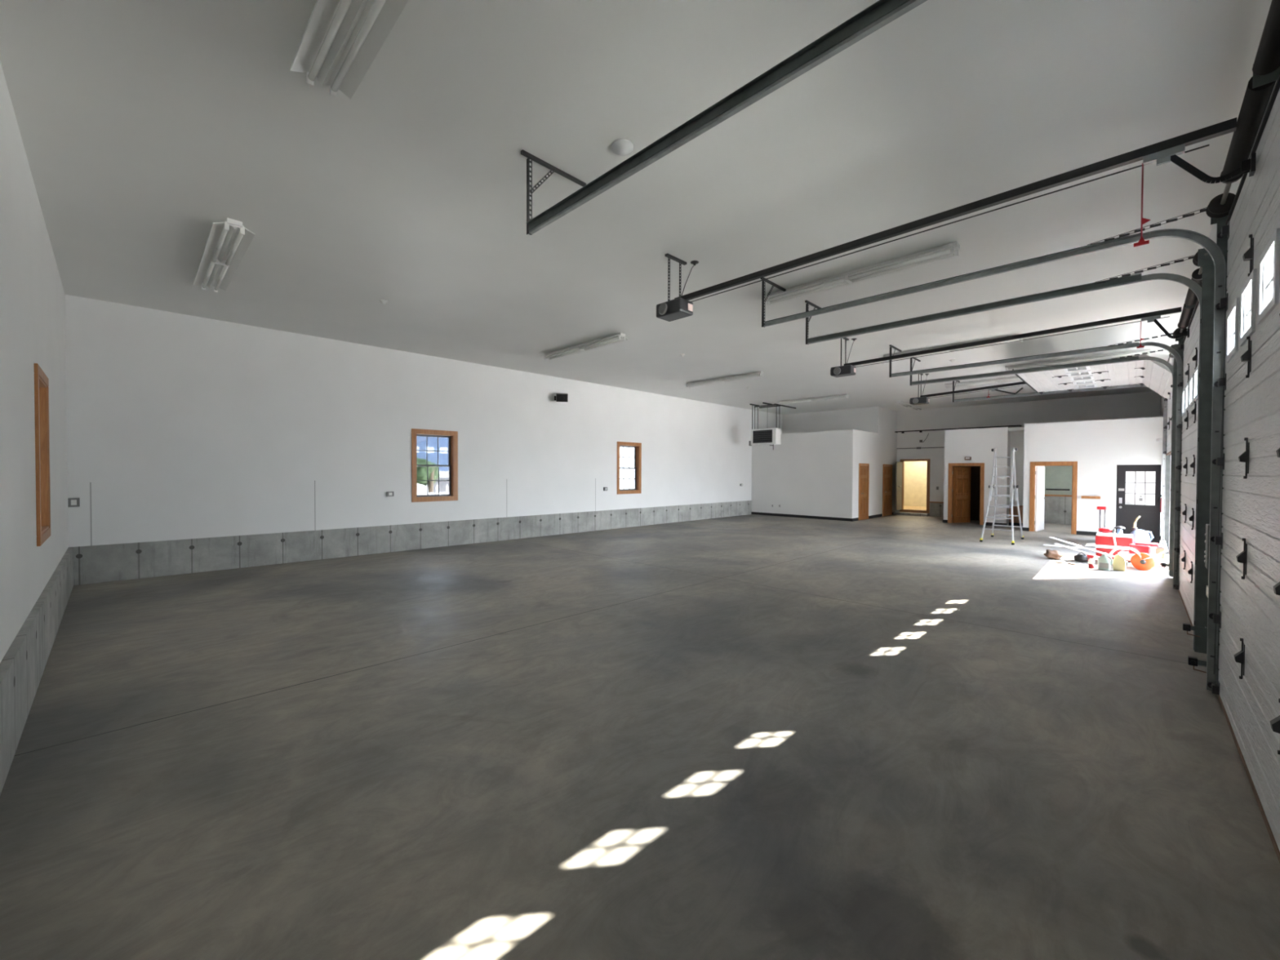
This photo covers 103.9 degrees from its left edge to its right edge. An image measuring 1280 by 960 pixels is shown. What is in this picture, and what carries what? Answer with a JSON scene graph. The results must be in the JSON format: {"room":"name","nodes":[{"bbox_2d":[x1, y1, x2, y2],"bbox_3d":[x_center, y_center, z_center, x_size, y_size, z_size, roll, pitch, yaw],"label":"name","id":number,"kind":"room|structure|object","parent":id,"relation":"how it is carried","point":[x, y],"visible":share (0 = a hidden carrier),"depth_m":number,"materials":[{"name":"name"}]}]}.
{"room":"large garage","nodes":[
{"label":"large garage","id":0,"kind":"room"},
{"bbox_2d":[0,62,68,662],"bbox_3d":[-4.303,-0.773,3.310,13.200,3.644,0.200,1,1,44],"label":"wall","id":1,"kind":"structure","parent":0,"point":[33,296],"depth_m":3.75,"materials":[{"name":"white paint"}]},
{"bbox_2d":[34,363,50,546],"bbox_3d":[-5.592,-0.220,4.592,1.020,1.570,0.172,1,1,44],"label":"window","id":2,"kind":"structure","parent":1,"relation":"in","point":[41,380],"depth_m":4.90,"materials":[{"name":"brown wood"}]},
{"bbox_2d":[0,546,73,795],"bbox_3d":[-4.295,1.329,3.358,13.200,0.560,0.246,1,1,44],"label":"wall","id":3,"kind":"structure","parent":0,"point":[22,667],"depth_m":3.45,"materials":[{"name":"concrete"}]},
{"bbox_2d":[65,294,782,585],"bbox_3d":[-0.455,-0.662,15.276,0.212,4.204,23.100,1,1,45],"label":"wall","id":4,"kind":"structure","parent":0,"point":[180,426],"depth_m":9.52,"materials":[{"name":"white paint"}]},
{"bbox_2d":[67,497,79,506],"bbox_3d":[-8.217,0.325,7.268,0.054,0.130,0.110,1,1,45],"label":"outlet box","id":5,"kind":"object","parent":4,"relation":"attached to","point":[72,502],"visible":1,"depth_m":7.25,"materials":[{"name":"grey plastic"}]},
{"bbox_2d":[71,499,76,505],"bbox_3d":[-8.199,0.325,7.250,0.004,0.078,0.055,1,1,45],"label":"socket","id":6,"kind":"object","parent":5,"relation":"attached to","point":[73,502],"depth_m":7.25,"materials":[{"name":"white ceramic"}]},
{"bbox_2d":[386,491,393,496],"bbox_3d":[-5.166,0.288,10.354,0.054,0.100,0.130,1,1,45],"label":"outlet box","id":7,"kind":"object","parent":4,"relation":"attached to","point":[388,493],"visible":1,"depth_m":10.32,"materials":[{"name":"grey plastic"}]},
{"bbox_2d":[411,428,457,502],"bbox_3d":[-4.561,-0.316,11.085,0.172,1.570,1.020,1,1,45],"label":"window","id":8,"kind":"structure","parent":4,"relation":"in","point":[434,453],"depth_m":11.12,"materials":[{"name":"brown wood"}]},
{"bbox_2d":[554,392,568,401],"bbox_3d":[-2.083,-2.171,13.206,0.348,0.246,0.319,0,1,-11],"label":"wall speaker","id":9,"kind":"object","parent":4,"relation":"attached to","point":[559,397],"visible":1,"depth_m":13.08,"materials":[{"name":"grey plastic"}]},
{"bbox_2d":[556,394,567,401],"bbox_3d":[-2.034,-2.144,13.078,0.280,0.190,0.011,0,15,-11],"label":"grille","id":10,"kind":"object","parent":9,"relation":"attached to","point":[560,397],"depth_m":13.08,"materials":[{"name":"black paint"}]},
{"bbox_2d":[617,441,641,493],"bbox_3d":[-0.375,-0.366,15.320,0.172,1.570,1.020,1,1,45],"label":"window","id":11,"kind":"structure","parent":4,"relation":"in","point":[628,454],"depth_m":15.42,"materials":[{"name":"brown wood"}]},
{"bbox_2d":[0,0,1271,414],"bbox_3d":[3.761,-2.790,11.365,12.300,0.200,23.700,1,1,45],"label":"ceiling","id":12,"kind":"structure","parent":0,"point":[144,126],"depth_m":4.18,"materials":[{"name":"white paint"}]},
{"bbox_2d":[192,217,254,292],"bbox_3d":[-4.933,-2.577,5.886,2.400,0.117,0.336,1,1,45],"label":"fluorescent light","id":13,"kind":"object","parent":12,"relation":"attached to","point":[228,242],"visible":1,"depth_m":5.66,"materials":[{"name":"white metal"}]},
{"bbox_2d":[289,0,408,99],"bbox_3d":[-1.186,-2.510,2.352,2.400,0.117,0.336,1,1,45],"label":"fluorescent light","id":14,"kind":"object","parent":12,"relation":"attached to","point":[341,39],"visible":1,"depth_m":2.85,"materials":[{"name":"white metal"}]},
{"bbox_2d":[379,299,387,304],"bbox_3d":[-3.797,-2.630,7.420,0.110,0.051,0.110,1,1,45],"label":"ceiling sensor","id":15,"kind":"object","parent":12,"relation":"attached to","point":[384,301],"visible":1,"depth_m":7.40,"materials":[{"name":"white plastic"}]},
{"bbox_2d":[542,332,628,360],"bbox_3d":[-1.160,-2.626,9.946,2.400,0.117,0.336,1,1,45],"label":"fluorescent light","id":16,"kind":"object","parent":12,"relation":"attached to","point":[619,337],"visible":1,"depth_m":9.80,"materials":[{"name":"white metal"}]},
{"bbox_2d":[611,139,633,155],"bbox_3d":[-0.134,-2.558,3.885,0.170,0.061,0.170,1,1,45],"label":"smoke detector","id":17,"kind":"object","parent":12,"relation":"attached to","point":[620,147],"visible":1,"depth_m":3.85,"materials":[{"name":"plastic"}]},
{"bbox_2d":[685,371,764,387],"bbox_3d":[2.207,-2.667,13.367,2.400,0.117,0.336,1,1,45],"label":"fluorescent light","id":18,"kind":"object","parent":12,"relation":"attached to","point":[758,374],"visible":1,"depth_m":13.22,"materials":[{"name":"white metal"}]},
{"bbox_2d":[748,403,795,449],"bbox_3d":[4.884,-1.982,18.535,1.160,1.800,1.536,1,1,45],"label":"heater","id":19,"kind":"object","parent":12,"relation":"hanging from","point":[771,436],"visible":0.97,"depth_m":17.94,"materials":[{"name":"white metal"}]},
{"bbox_2d":[777,394,848,404],"bbox_3d":[5.793,-2.708,16.880,2.400,0.117,0.336,1,1,45],"label":"fluorescent light","id":20,"kind":"object","parent":12,"relation":"attached to","point":[840,396],"visible":1,"depth_m":16.75,"materials":[{"name":"white metal"}]},
{"bbox_2d":[760,241,959,305],"bbox_3d":[2.644,-2.558,6.341,2.400,0.117,0.336,1,1,45],"label":"fluorescent light","id":21,"kind":"object","parent":12,"relation":"attached to","point":[949,251],"visible":0.88,"depth_m":6.15,"materials":[{"name":"white metal"}]},
{"bbox_2d":[893,400,923,410],"bbox_3d":[9.872,-2.716,18.333,0.336,0.117,2.400,1,1,45],"label":"fluorescent light","id":22,"kind":"object","parent":12,"relation":"attached to","point":[898,402],"visible":1,"depth_m":18.16,"materials":[{"name":"white metal"}]},
{"bbox_2d":[883,334,1022,361],"bbox_3d":[6.109,-2.600,9.932,2.400,0.117,0.336,1,1,45],"label":"fluorescent light","id":23,"kind":"object","parent":12,"relation":"attached to","point":[1021,339],"visible":0.37,"depth_m":9.90,"materials":[{"name":"white metal"}]},
{"bbox_2d":[656,117,1256,321],"bbox_3d":[1.931,-2.051,4.496,4.552,1.077,0.475,1,1,45],"label":"garage door opener","id":24,"kind":"object","parent":12,"relation":"hanging from","point":[1166,151],"visible":1,"depth_m":3.62,"materials":[{"name":"black metal"}]},
{"bbox_2d":[658,302,667,315],"bbox_3d":[0.262,-1.994,5.826,0.140,0.140,0.018,1,1,45],"label":"lamp","id":25,"kind":"object","parent":24,"relation":"attached to","point":[663,307],"depth_m":5.82,"materials":[{"name":"grey plastic"}]},
{"bbox_2d":[909,373,1025,404],"bbox_3d":[7.806,-2.292,11.974,2.391,0.782,0.475,1,1,45],"label":"garage door opener","id":26,"kind":"object","parent":12,"relation":"hanging from","point":[923,399],"visible":0.94,"depth_m":12.05,"materials":[{"name":"black metal"}]},
{"bbox_2d":[912,398,918,404],"bbox_3d":[6.904,-1.983,12.548,0.140,0.140,0.018,1,1,45],"label":"lamp","id":27,"kind":"object","parent":26,"relation":"attached to","point":[915,401],"depth_m":12.55,"materials":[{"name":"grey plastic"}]},
{"bbox_2d":[945,376,1021,388],"bbox_3d":[9.512,-2.641,13.346,2.400,0.117,0.336,1,1,45],"label":"fluorescent light","id":28,"kind":"object","parent":12,"relation":"attached to","point":[1013,378],"visible":0.57,"depth_m":13.49,"materials":[{"name":"white metal"}]},
{"bbox_2d":[830,306,1189,377],"bbox_3d":[5.306,-2.194,7.909,4.552,0.872,0.475,1,1,45],"label":"garage door opener","id":29,"kind":"object","parent":12,"relation":"hanging from","point":[848,369],"visible":0.97,"depth_m":7.43,"materials":[{"name":"black metal"}]},
{"bbox_2d":[833,367,840,374],"bbox_3d":[3.636,-2.014,9.240,0.140,0.140,0.018,1,1,45],"label":"lamp","id":30,"kind":"object","parent":29,"relation":"attached to","point":[837,371],"depth_m":9.23,"materials":[{"name":"grey plastic"}]},
{"bbox_2d":[1004,348,1151,370],"bbox_3d":[9.455,-2.604,10.942,2.400,0.117,0.336,1,1,45],"label":"fluorescent light","id":31,"kind":"object","parent":12,"relation":"attached to","point":[1010,367],"visible":0.8,"depth_m":10.81,"materials":[{"name":"white metal"}]},
{"bbox_2d":[0,514,1279,959],"bbox_3d":[4.795,1.587,13.418,14.000,0.200,28.200,1,1,45],"label":"floor","id":32,"kind":"structure","parent":0,"point":[749,736],"depth_m":2.95,"materials":[{"name":"concrete"}]},
{"bbox_2d":[893,511,929,516],"bbox_3d":[10.813,1.357,19.967,1.250,0.100,0.380,1,1,45],"label":"doorstep","id":33,"kind":"object","parent":32,"relation":"on","point":[894,513],"visible":1,"depth_m":19.83,"materials":[{"name":"concrete"}]},
{"bbox_2d":[979,447,1023,545],"bbox_3d":[9.058,0.355,12.502,0.690,2.320,1.490,1,1,45],"label":"ladder","id":34,"kind":"object","parent":32,"relation":"on","point":[1015,486],"visible":1,"depth_m":12.42,"materials":[{"name":"metal"}]},
{"bbox_2d":[1043,549,1064,559],"bbox_3d":[8.123,1.466,9.825,0.318,0.196,0.226,1,1,22],"label":"glove","id":35,"kind":"object","parent":32,"relation":"on","point":[1054,554],"visible":1,"depth_m":9.77,"materials":[{"name":"brown leather"}]},
{"bbox_2d":[1043,544,1095,549],"bbox_3d":[9.764,1.525,11.403,0.900,0.020,0.120,1,1,45],"label":"trim offcut","id":36,"kind":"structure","parent":32,"relation":"on","point":[1043,544],"depth_m":11.40,"materials":[{"name":"white paint"}]},
{"bbox_2d":[1073,552,1088,562],"bbox_3d":[8.387,1.465,9.513,0.183,0.185,0.178,0,1,1],"label":"bag","id":37,"kind":"object","parent":32,"relation":"on","point":[1079,557],"visible":0.93,"depth_m":9.48,"materials":[{"name":"fabric"}]},
{"bbox_2d":[1048,537,1115,557],"bbox_3d":[8.600,1.301,9.738,0.070,0.228,1.229,0,1,-12],"label":"board","id":38,"kind":"object","parent":32,"relation":"on","point":[1053,538],"visible":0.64,"depth_m":9.78,"materials":[{"name":"paint"}]},
{"bbox_2d":[1086,555,1094,568],"bbox_3d":[8.011,1.452,8.902,0.100,0.230,0.080,1,1,45],"label":"spray bottle","id":39,"kind":"object","parent":32,"relation":"on","point":[1091,562],"visible":1,"depth_m":8.88,"materials":[{"name":"red paint"}]},
{"bbox_2d":[1097,552,1113,570],"bbox_3d":[8.113,1.420,8.728,0.199,0.300,0.131,1,1,45],"label":"jug","id":40,"kind":"object","parent":32,"relation":"on","point":[1104,563],"visible":1,"depth_m":8.70,"materials":[{"name":"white plastic"}]},
{"bbox_2d":[1095,506,1133,562],"bbox_3d":[9.007,1.041,9.504,0.520,1.040,0.436,1,1,45],"label":"toolbox","id":41,"kind":"object","parent":32,"relation":"on","point":[1104,542],"visible":0.66,"depth_m":9.42,"materials":[{"name":"red paint"}]},
{"bbox_2d":[1098,528,1115,534],"bbox_3d":[8.896,0.971,9.540,0.230,0.109,0.100,1,1,45],"label":"grinder","id":42,"kind":"object","parent":41,"relation":"on","point":[1100,530],"visible":0.99,"depth_m":9.51,"materials":[{"name":"red paint"}]},
{"bbox_2d":[1114,525,1125,534],"bbox_3d":[9.000,0.945,9.395,0.160,0.165,0.158,1,1,45],"label":"bottle","id":43,"kind":"object","parent":41,"relation":"on","point":[1119,531],"visible":1,"depth_m":9.37,"materials":[{"name":"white plastic"}]},
{"bbox_2d":[1112,552,1126,571],"bbox_3d":[8.311,1.417,8.675,0.165,0.310,0.100,1,1,45],"label":"jug","id":44,"kind":"object","parent":32,"relation":"on","point":[1119,563],"visible":1,"depth_m":8.65,"materials":[{"name":"beige plastic"}]},
{"bbox_2d":[1108,540,1168,570],"bbox_3d":[9.028,1.338,9.079,0.754,0.467,1.024,1,1,45],"label":"machine","id":45,"kind":"object","parent":32,"relation":"on","point":[1140,557],"visible":0.93,"depth_m":8.76,"materials":[{"name":"white paint"}]},
{"bbox_2d":[1053,542,1111,560],"bbox_3d":[8.520,1.399,9.558,0.070,0.238,1.110,0,1,-16],"label":"board","id":46,"kind":"object","parent":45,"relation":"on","point":[1057,544],"visible":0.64,"depth_m":9.72,"materials":[{"name":"paint"}]},
{"bbox_2d":[1129,515,1153,543],"bbox_3d":[9.684,0.977,9.704,0.289,0.566,0.289,0,1,-1],"label":"jug","id":47,"kind":"object","parent":45,"relation":"on","point":[1139,535],"visible":0.78,"depth_m":9.62,"materials":[{"name":"white plastic"}]},
{"bbox_2d":[1151,546,1156,554],"bbox_3d":[9.710,1.411,9.710,0.420,0.300,0.320,1,1,45],"label":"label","id":48,"kind":"object","parent":45,"relation":"attached to","point":[1153,548],"visible":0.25,"depth_m":9.48,"materials":[{"name":"white paper"}]},
{"bbox_2d":[1155,546,1164,559],"bbox_3d":[9.846,1.415,9.478,0.120,0.300,0.160,1,1,45],"label":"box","id":49,"kind":"object","parent":32,"relation":"on","point":[1160,548],"visible":0.44,"depth_m":9.41,"materials":[{"name":"white cardboard"}]},
{"bbox_2d":[1154,559,1168,568],"bbox_3d":[9.426,1.505,9.047,0.190,0.130,0.275,1,1,45],"label":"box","id":50,"kind":"object","parent":32,"relation":"on","point":[1166,561],"visible":0.41,"depth_m":8.96,"materials":[{"name":"white cardboard"}]},
{"bbox_2d":[751,429,854,518],"bbox_3d":[6.788,-0.196,19.617,4.025,3.190,2.450,1,1,45],"label":"wall","id":51,"kind":"structure","parent":0,"point":[809,473],"depth_m":18.52,"materials":[{"name":"white paint"}]},
{"bbox_2d":[751,511,893,521],"bbox_3d":[7.417,1.341,20.259,4.032,0.100,4.260,1,1,45],"label":"baseboard","id":52,"kind":"structure","parent":51,"relation":"attached to","point":[752,513],"depth_m":18.61,"materials":[{"name":"black rubber"}]},
{"bbox_2d":[782,406,875,433],"bbox_3d":[7.614,-2.294,20.499,3.905,1.044,0.100,1,1,45],"label":"wall","id":53,"kind":"structure","parent":0,"point":[858,419],"depth_m":20.29,"materials":[{"name":"white paint"}]},
{"bbox_2d":[853,406,897,519],"bbox_3d":[8.934,-0.686,19.002,0.120,4.204,4.360,1,1,45],"label":"wall","id":54,"kind":"structure","parent":0,"point":[877,449],"depth_m":19.03,"materials":[{"name":"white paint"}]},
{"bbox_2d":[858,463,869,519],"bbox_3d":[8.092,0.418,18.020,0.136,2.020,0.900,1,1,45],"label":"door","id":55,"kind":"structure","parent":54,"relation":"in","point":[864,468],"depth_m":18.03,"materials":[{"name":"brown wood"}]},
{"bbox_2d":[882,464,892,516],"bbox_3d":[9.793,0.397,19.741,0.136,2.020,1.000,1,1,45],"label":"door","id":56,"kind":"structure","parent":54,"relation":"in","point":[887,468],"depth_m":19.75,"materials":[{"name":"brown wood"}]},
{"bbox_2d":[903,506,926,511],"bbox_3d":[11.751,1.242,21.162,6.000,0.100,2.600,1,1,45],"label":"floor","id":57,"kind":"structure","parent":0,"point":[910,508],"depth_m":21.18,"materials":[{"name":"beige"}]},
{"bbox_2d":[903,461,927,506],"bbox_3d":[11.808,-0.158,21.194,6.200,2.700,2.450,1,1,45],"label":"wall","id":58,"kind":"structure","parent":0,"point":[915,472],"depth_m":22.32,"materials":[{"name":"beige paint"}]},
{"bbox_2d":[929,502,943,516],"bbox_3d":[11.755,1.157,19.259,1.080,0.530,0.060,1,1,45],"label":"wall","id":59,"kind":"structure","parent":0,"point":[936,509],"depth_m":19.44,"materials":[{"name":"concrete"}]},
{"bbox_2d":[943,426,1024,525],"bbox_3d":[12.076,-0.115,17.155,2.300,3.140,2.580,1,1,45],"label":"wall","id":60,"kind":"structure","parent":0,"point":[978,444],"depth_m":16.13,"materials":[{"name":"white paint"}]},
{"bbox_2d":[947,462,984,524],"bbox_3d":[11.076,0.446,16.879,1.020,2.020,0.812,1,1,45],"label":"door","id":61,"kind":"structure","parent":60,"relation":"in","point":[958,492],"depth_m":16.95,"materials":[{"name":"brown wood"}]},
{"bbox_2d":[952,466,980,520],"bbox_3d":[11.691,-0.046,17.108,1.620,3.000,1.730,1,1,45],"label":"lining","id":62,"kind":"object","parent":61,"relation":"attached to","point":[975,470],"visible":0.19,"depth_m":17.94,"materials":[{"name":"brown wood"}]},
{"bbox_2d":[964,457,971,460],"bbox_3d":[10.822,-0.710,16.529,0.180,0.110,0.064,1,1,45],"label":"fire alarm","id":63,"kind":"object","parent":60,"relation":"attached to","point":[965,458],"visible":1,"depth_m":16.50,"materials":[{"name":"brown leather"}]},
{"bbox_2d":[942,520,1022,526],"bbox_3d":[11.325,1.413,16.438,2.320,0.100,0.520,1,1,45],"label":"baseboard","id":64,"kind":"structure","parent":60,"relation":"attached to","point":[944,521],"depth_m":16.06,"materials":[{"name":"black rubber"}]},
{"bbox_2d":[1008,505,1022,523],"bbox_3d":[12.128,1.093,15.986,0.550,0.560,0.030,1,1,45],"label":"trim","id":65,"kind":"structure","parent":60,"relation":"attached to","point":[1015,519],"depth_m":16.03,"materials":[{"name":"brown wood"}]},
{"bbox_2d":[896,391,1160,511],"bbox_3d":[11.707,-0.684,19.446,11.900,4.204,0.170,1,1,45],"label":"wall","id":66,"kind":"structure","parent":0,"point":[1146,404],"depth_m":18.16,"materials":[{"name":"white paint"}]},
{"bbox_2d":[895,458,929,513],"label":"door","id":67,"kind":"structure","parent":66,"relation":"in","point":[900,471],"depth_m":19.90,"materials":[{"name":"brown wood"}]},
{"bbox_2d":[896,446,944,448],"bbox_3d":[11.322,-1.266,19.672,2.300,0.080,0.040,1,1,45],"label":"pipe","id":68,"kind":"object","parent":66,"relation":"attached to","point":[944,446],"visible":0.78,"depth_m":19.87,"materials":[{"name":"grey plastic"}]},
{"bbox_2d":[894,425,1022,433],"bbox_3d":[11.880,-1.899,18.958,4.100,0.090,0.260,1,1,45],"label":"bar","id":69,"kind":"object","parent":66,"relation":"attached to","point":[920,431],"visible":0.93,"depth_m":18.80,"materials":[{"name":"black paint"}]},
{"bbox_2d":[1044,496,1071,524],"bbox_3d":[14.768,1.020,16.152,2.730,0.920,0.080,1,1,45],"label":"wall","id":70,"kind":"structure","parent":0,"point":[1057,509],"depth_m":16.81,"materials":[{"name":"concrete"}]},
{"bbox_2d":[1044,494,1071,497],"bbox_3d":[14.753,0.535,16.127,2.730,0.050,0.170,1,1,45],"label":"trim","id":71,"kind":"structure","parent":70,"relation":"on","point":[1045,495],"depth_m":16.75,"materials":[{"name":"brown wood"}]},
{"bbox_2d":[1044,466,1072,494],"bbox_3d":[14.827,-0.496,16.182,2.730,2.050,0.070,1,1,45],"label":"wall","id":72,"kind":"structure","parent":0,"point":[1055,477],"depth_m":16.86,"materials":[{"name":"white paint"}]},
{"bbox_2d":[1045,488,1070,490],"bbox_3d":[14.047,0.324,16.839,0.620,0.055,0.065,1,1,45],"label":"coat rack","id":73,"kind":"object","parent":72,"relation":"attached to","point":[1046,488],"visible":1,"depth_m":16.82,"materials":[{"name":"black paint"}]},
{"bbox_2d":[1022,417,1163,536],"bbox_3d":[13.538,-0.072,14.972,2.850,3.130,3.630,1,1,45],"label":"wall","id":74,"kind":"structure","parent":0,"point":[1098,446],"depth_m":13.54,"materials":[{"name":"white paint"}]},
{"bbox_2d":[1029,461,1077,534],"bbox_3d":[12.034,0.485,14.534,1.040,2.020,0.924,1,1,45],"label":"door","id":75,"kind":"structure","parent":74,"relation":"in","point":[1036,507],"depth_m":14.53,"materials":[{"name":"brown wood"}]},
{"bbox_2d":[1080,495,1100,498],"bbox_3d":[12.275,0.474,13.633,0.390,0.070,0.060,1,1,45],"label":"wall ledge","id":76,"kind":"object","parent":74,"relation":"attached to","point":[1082,496],"visible":1,"depth_m":13.62,"materials":[{"name":"brown wood"}]},
{"bbox_2d":[1022,527,1160,540],"bbox_3d":[12.243,1.458,13.704,2.870,0.100,0.020,1,1,45],"label":"baseboard","id":77,"kind":"structure","parent":74,"relation":"attached to","point":[1027,529],"depth_m":13.75,"materials":[{"name":"black rubber"}]},
{"bbox_2d":[1115,464,1160,543],"bbox_3d":[12.052,0.577,12.121,0.760,1.890,0.115,1,1,45],"label":"door","id":78,"kind":"structure","parent":74,"relation":"in","point":[1126,515],"depth_m":12.12,"materials":[{"name":"black paint"}]},
{"bbox_2d":[1160,80,1276,553],"bbox_3d":[7.831,-0.507,7.018,0.200,4.204,23.200,1,1,45],"label":"wall","id":79,"kind":"structure","parent":0,"point":[1234,186],"depth_m":4.94,"materials":[{"name":"white paint"}]},
{"bbox_2d":[520,0,927,235],"bbox_3d":[0.694,-0.471,2.799,4.020,4.191,0.645,1,1,45],"label":"door track","id":80,"kind":"object","parent":79,"relation":"attached to","point":[881,13],"visible":1,"depth_m":2.64,"materials":[{"name":"metal"}]},
{"bbox_2d":[760,207,1228,690],"bbox_3d":[3.191,-0.501,5.326,4.020,4.191,0.640,1,1,45],"label":"door track","id":81,"kind":"object","parent":79,"relation":"attached to","point":[1218,251],"visible":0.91,"depth_m":3.84,"materials":[{"name":"metal"}]},
{"bbox_2d":[1187,656,1206,673],"bbox_3d":[4.406,1.453,3.913,0.170,0.104,0.066,1,1,36],"label":"sensor","id":82,"kind":"object","parent":81,"relation":"attached to","point":[1193,661],"visible":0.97,"depth_m":3.92,"materials":[{"name":"black paint"}]},
{"bbox_2d":[804,254,1214,653],"bbox_3d":[4.051,-0.511,6.195,4.020,4.191,0.645,1,1,45],"label":"door track","id":83,"kind":"object","parent":79,"relation":"attached to","point":[1205,294],"visible":0.85,"depth_m":4.67,"materials":[{"name":"metal"}]},
{"bbox_2d":[1182,622,1207,637],"bbox_3d":[5.173,1.404,4.660,0.170,0.104,0.066,1,1,36],"label":"sensor","id":84,"kind":"object","parent":83,"relation":"attached to","point":[1187,627],"visible":0.99,"depth_m":4.66,"materials":[{"name":"black paint"}]},
{"bbox_2d":[888,332,1183,589],"bbox_3d":[6.548,-0.541,8.722,4.020,4.191,0.640,1,1,45],"label":"door track","id":85,"kind":"object","parent":79,"relation":"attached to","point":[1179,356],"visible":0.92,"depth_m":7.25,"materials":[{"name":"metal"}]},
{"bbox_2d":[910,348,1177,577],"bbox_3d":[7.449,-0.552,9.634,4.020,4.191,0.645,1,1,45],"label":"door track","id":86,"kind":"object","parent":79,"relation":"attached to","point":[1173,369],"visible":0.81,"depth_m":8.31,"materials":[{"name":"metal"}]},
{"bbox_2d":[1161,562,1173,569],"bbox_3d":[8.575,1.403,8.117,0.170,0.104,0.066,1,1,36],"label":"sensor","id":87,"kind":"object","parent":86,"relation":"attached to","point":[1163,564],"visible":0.94,"depth_m":8.12,"materials":[{"name":"black paint"}]},
{"bbox_2d":[952,380,1170,552],"bbox_3d":[9.947,-0.582,12.160,4.020,4.191,0.640,1,1,45],"label":"door track","id":88,"kind":"object","parent":79,"relation":"attached to","point":[1166,459],"visible":0.65,"depth_m":10.66,"materials":[{"name":"metal"}]},
{"bbox_2d":[1012,354,1172,455],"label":"door","id":89,"kind":"structure","parent":79,"relation":"in","point":[1154,375],"depth_m":9.91,"materials":[{"name":"metal"}]},
{"bbox_2d":[1156,494,1161,512],"bbox_3d":[11.948,0.542,11.456,0.138,0.400,0.100,0,1,18],"label":"fire extinguisher","id":90,"kind":"object","parent":79,"relation":"attached to","point":[1160,495],"visible":0.32,"depth_m":11.47,"materials":[{"name":"red paint"}]},
{"bbox_2d":[1155,437,1162,442],"bbox_3d":[12.196,-0.921,11.698,0.180,0.118,0.260,1,1,45],"label":"wall spotlight","id":91,"kind":"object","parent":79,"relation":"attached to","point":[1160,440],"visible":0.48,"depth_m":11.65,"materials":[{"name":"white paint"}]},
{"bbox_2d":[1163,343,1177,536],"bbox_3d":[9.900,-0.409,9.375,0.168,3.650,3.680,1,1,45],"label":"spring","id":92,"kind":"object","parent":79,"relation":"attached to","point":[1171,359],"visible":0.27,"depth_m":8.60,"materials":[{"name":"metal"}]},
{"bbox_2d":[1173,298,1199,626],"bbox_3d":[6.516,-0.173,5.924,0.102,3.560,3.574,1,1,45],"label":"door","id":93,"kind":"structure","parent":79,"relation":"in","point":[1190,348],"depth_m":6.08,"materials":[{"name":"metal"}]},
{"bbox_2d":[1173,248,1213,580],"bbox_3d":[6.501,-0.368,5.937,0.168,3.650,3.680,1,1,45],"label":"spring","id":94,"kind":"object","parent":79,"relation":"attached to","point":[1202,258],"visible":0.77,"depth_m":5.66,"materials":[{"name":"metal"}]},
{"bbox_2d":[1204,524,1209,569],"bbox_3d":[4.947,0.576,4.327,0.090,0.380,0.180,1,1,45],"label":"wall control box","id":95,"kind":"object","parent":79,"relation":"attached to","point":[1207,526],"visible":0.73,"depth_m":4.30,"materials":[{"name":"grey metal"}]},
{"bbox_2d":[1205,585,1208,597],"bbox_3d":[4.734,1.259,4.124,0.090,0.740,0.180,1,1,45],"label":"conduit","id":96,"kind":"object","parent":79,"relation":"attached to","point":[1206,593],"visible":0.11,"depth_m":4.17,"materials":[{"name":"grey metal"}]},
{"bbox_2d":[1205,0,1279,674],"bbox_3d":[3.144,-0.328,2.541,0.168,3.650,3.680,1,1,45],"label":"spring","id":97,"kind":"object","parent":79,"relation":"attached to","point":[1266,65],"visible":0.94,"depth_m":2.73,"materials":[{"name":"metal"}]},
{"bbox_2d":[1207,72,1279,862],"bbox_3d":[3.160,-0.133,2.528,0.102,3.560,3.574,1,1,45],"label":"door","id":98,"kind":"structure","parent":79,"relation":"in","point":[1247,689],"depth_m":2.75,"materials":[{"name":"metal"}]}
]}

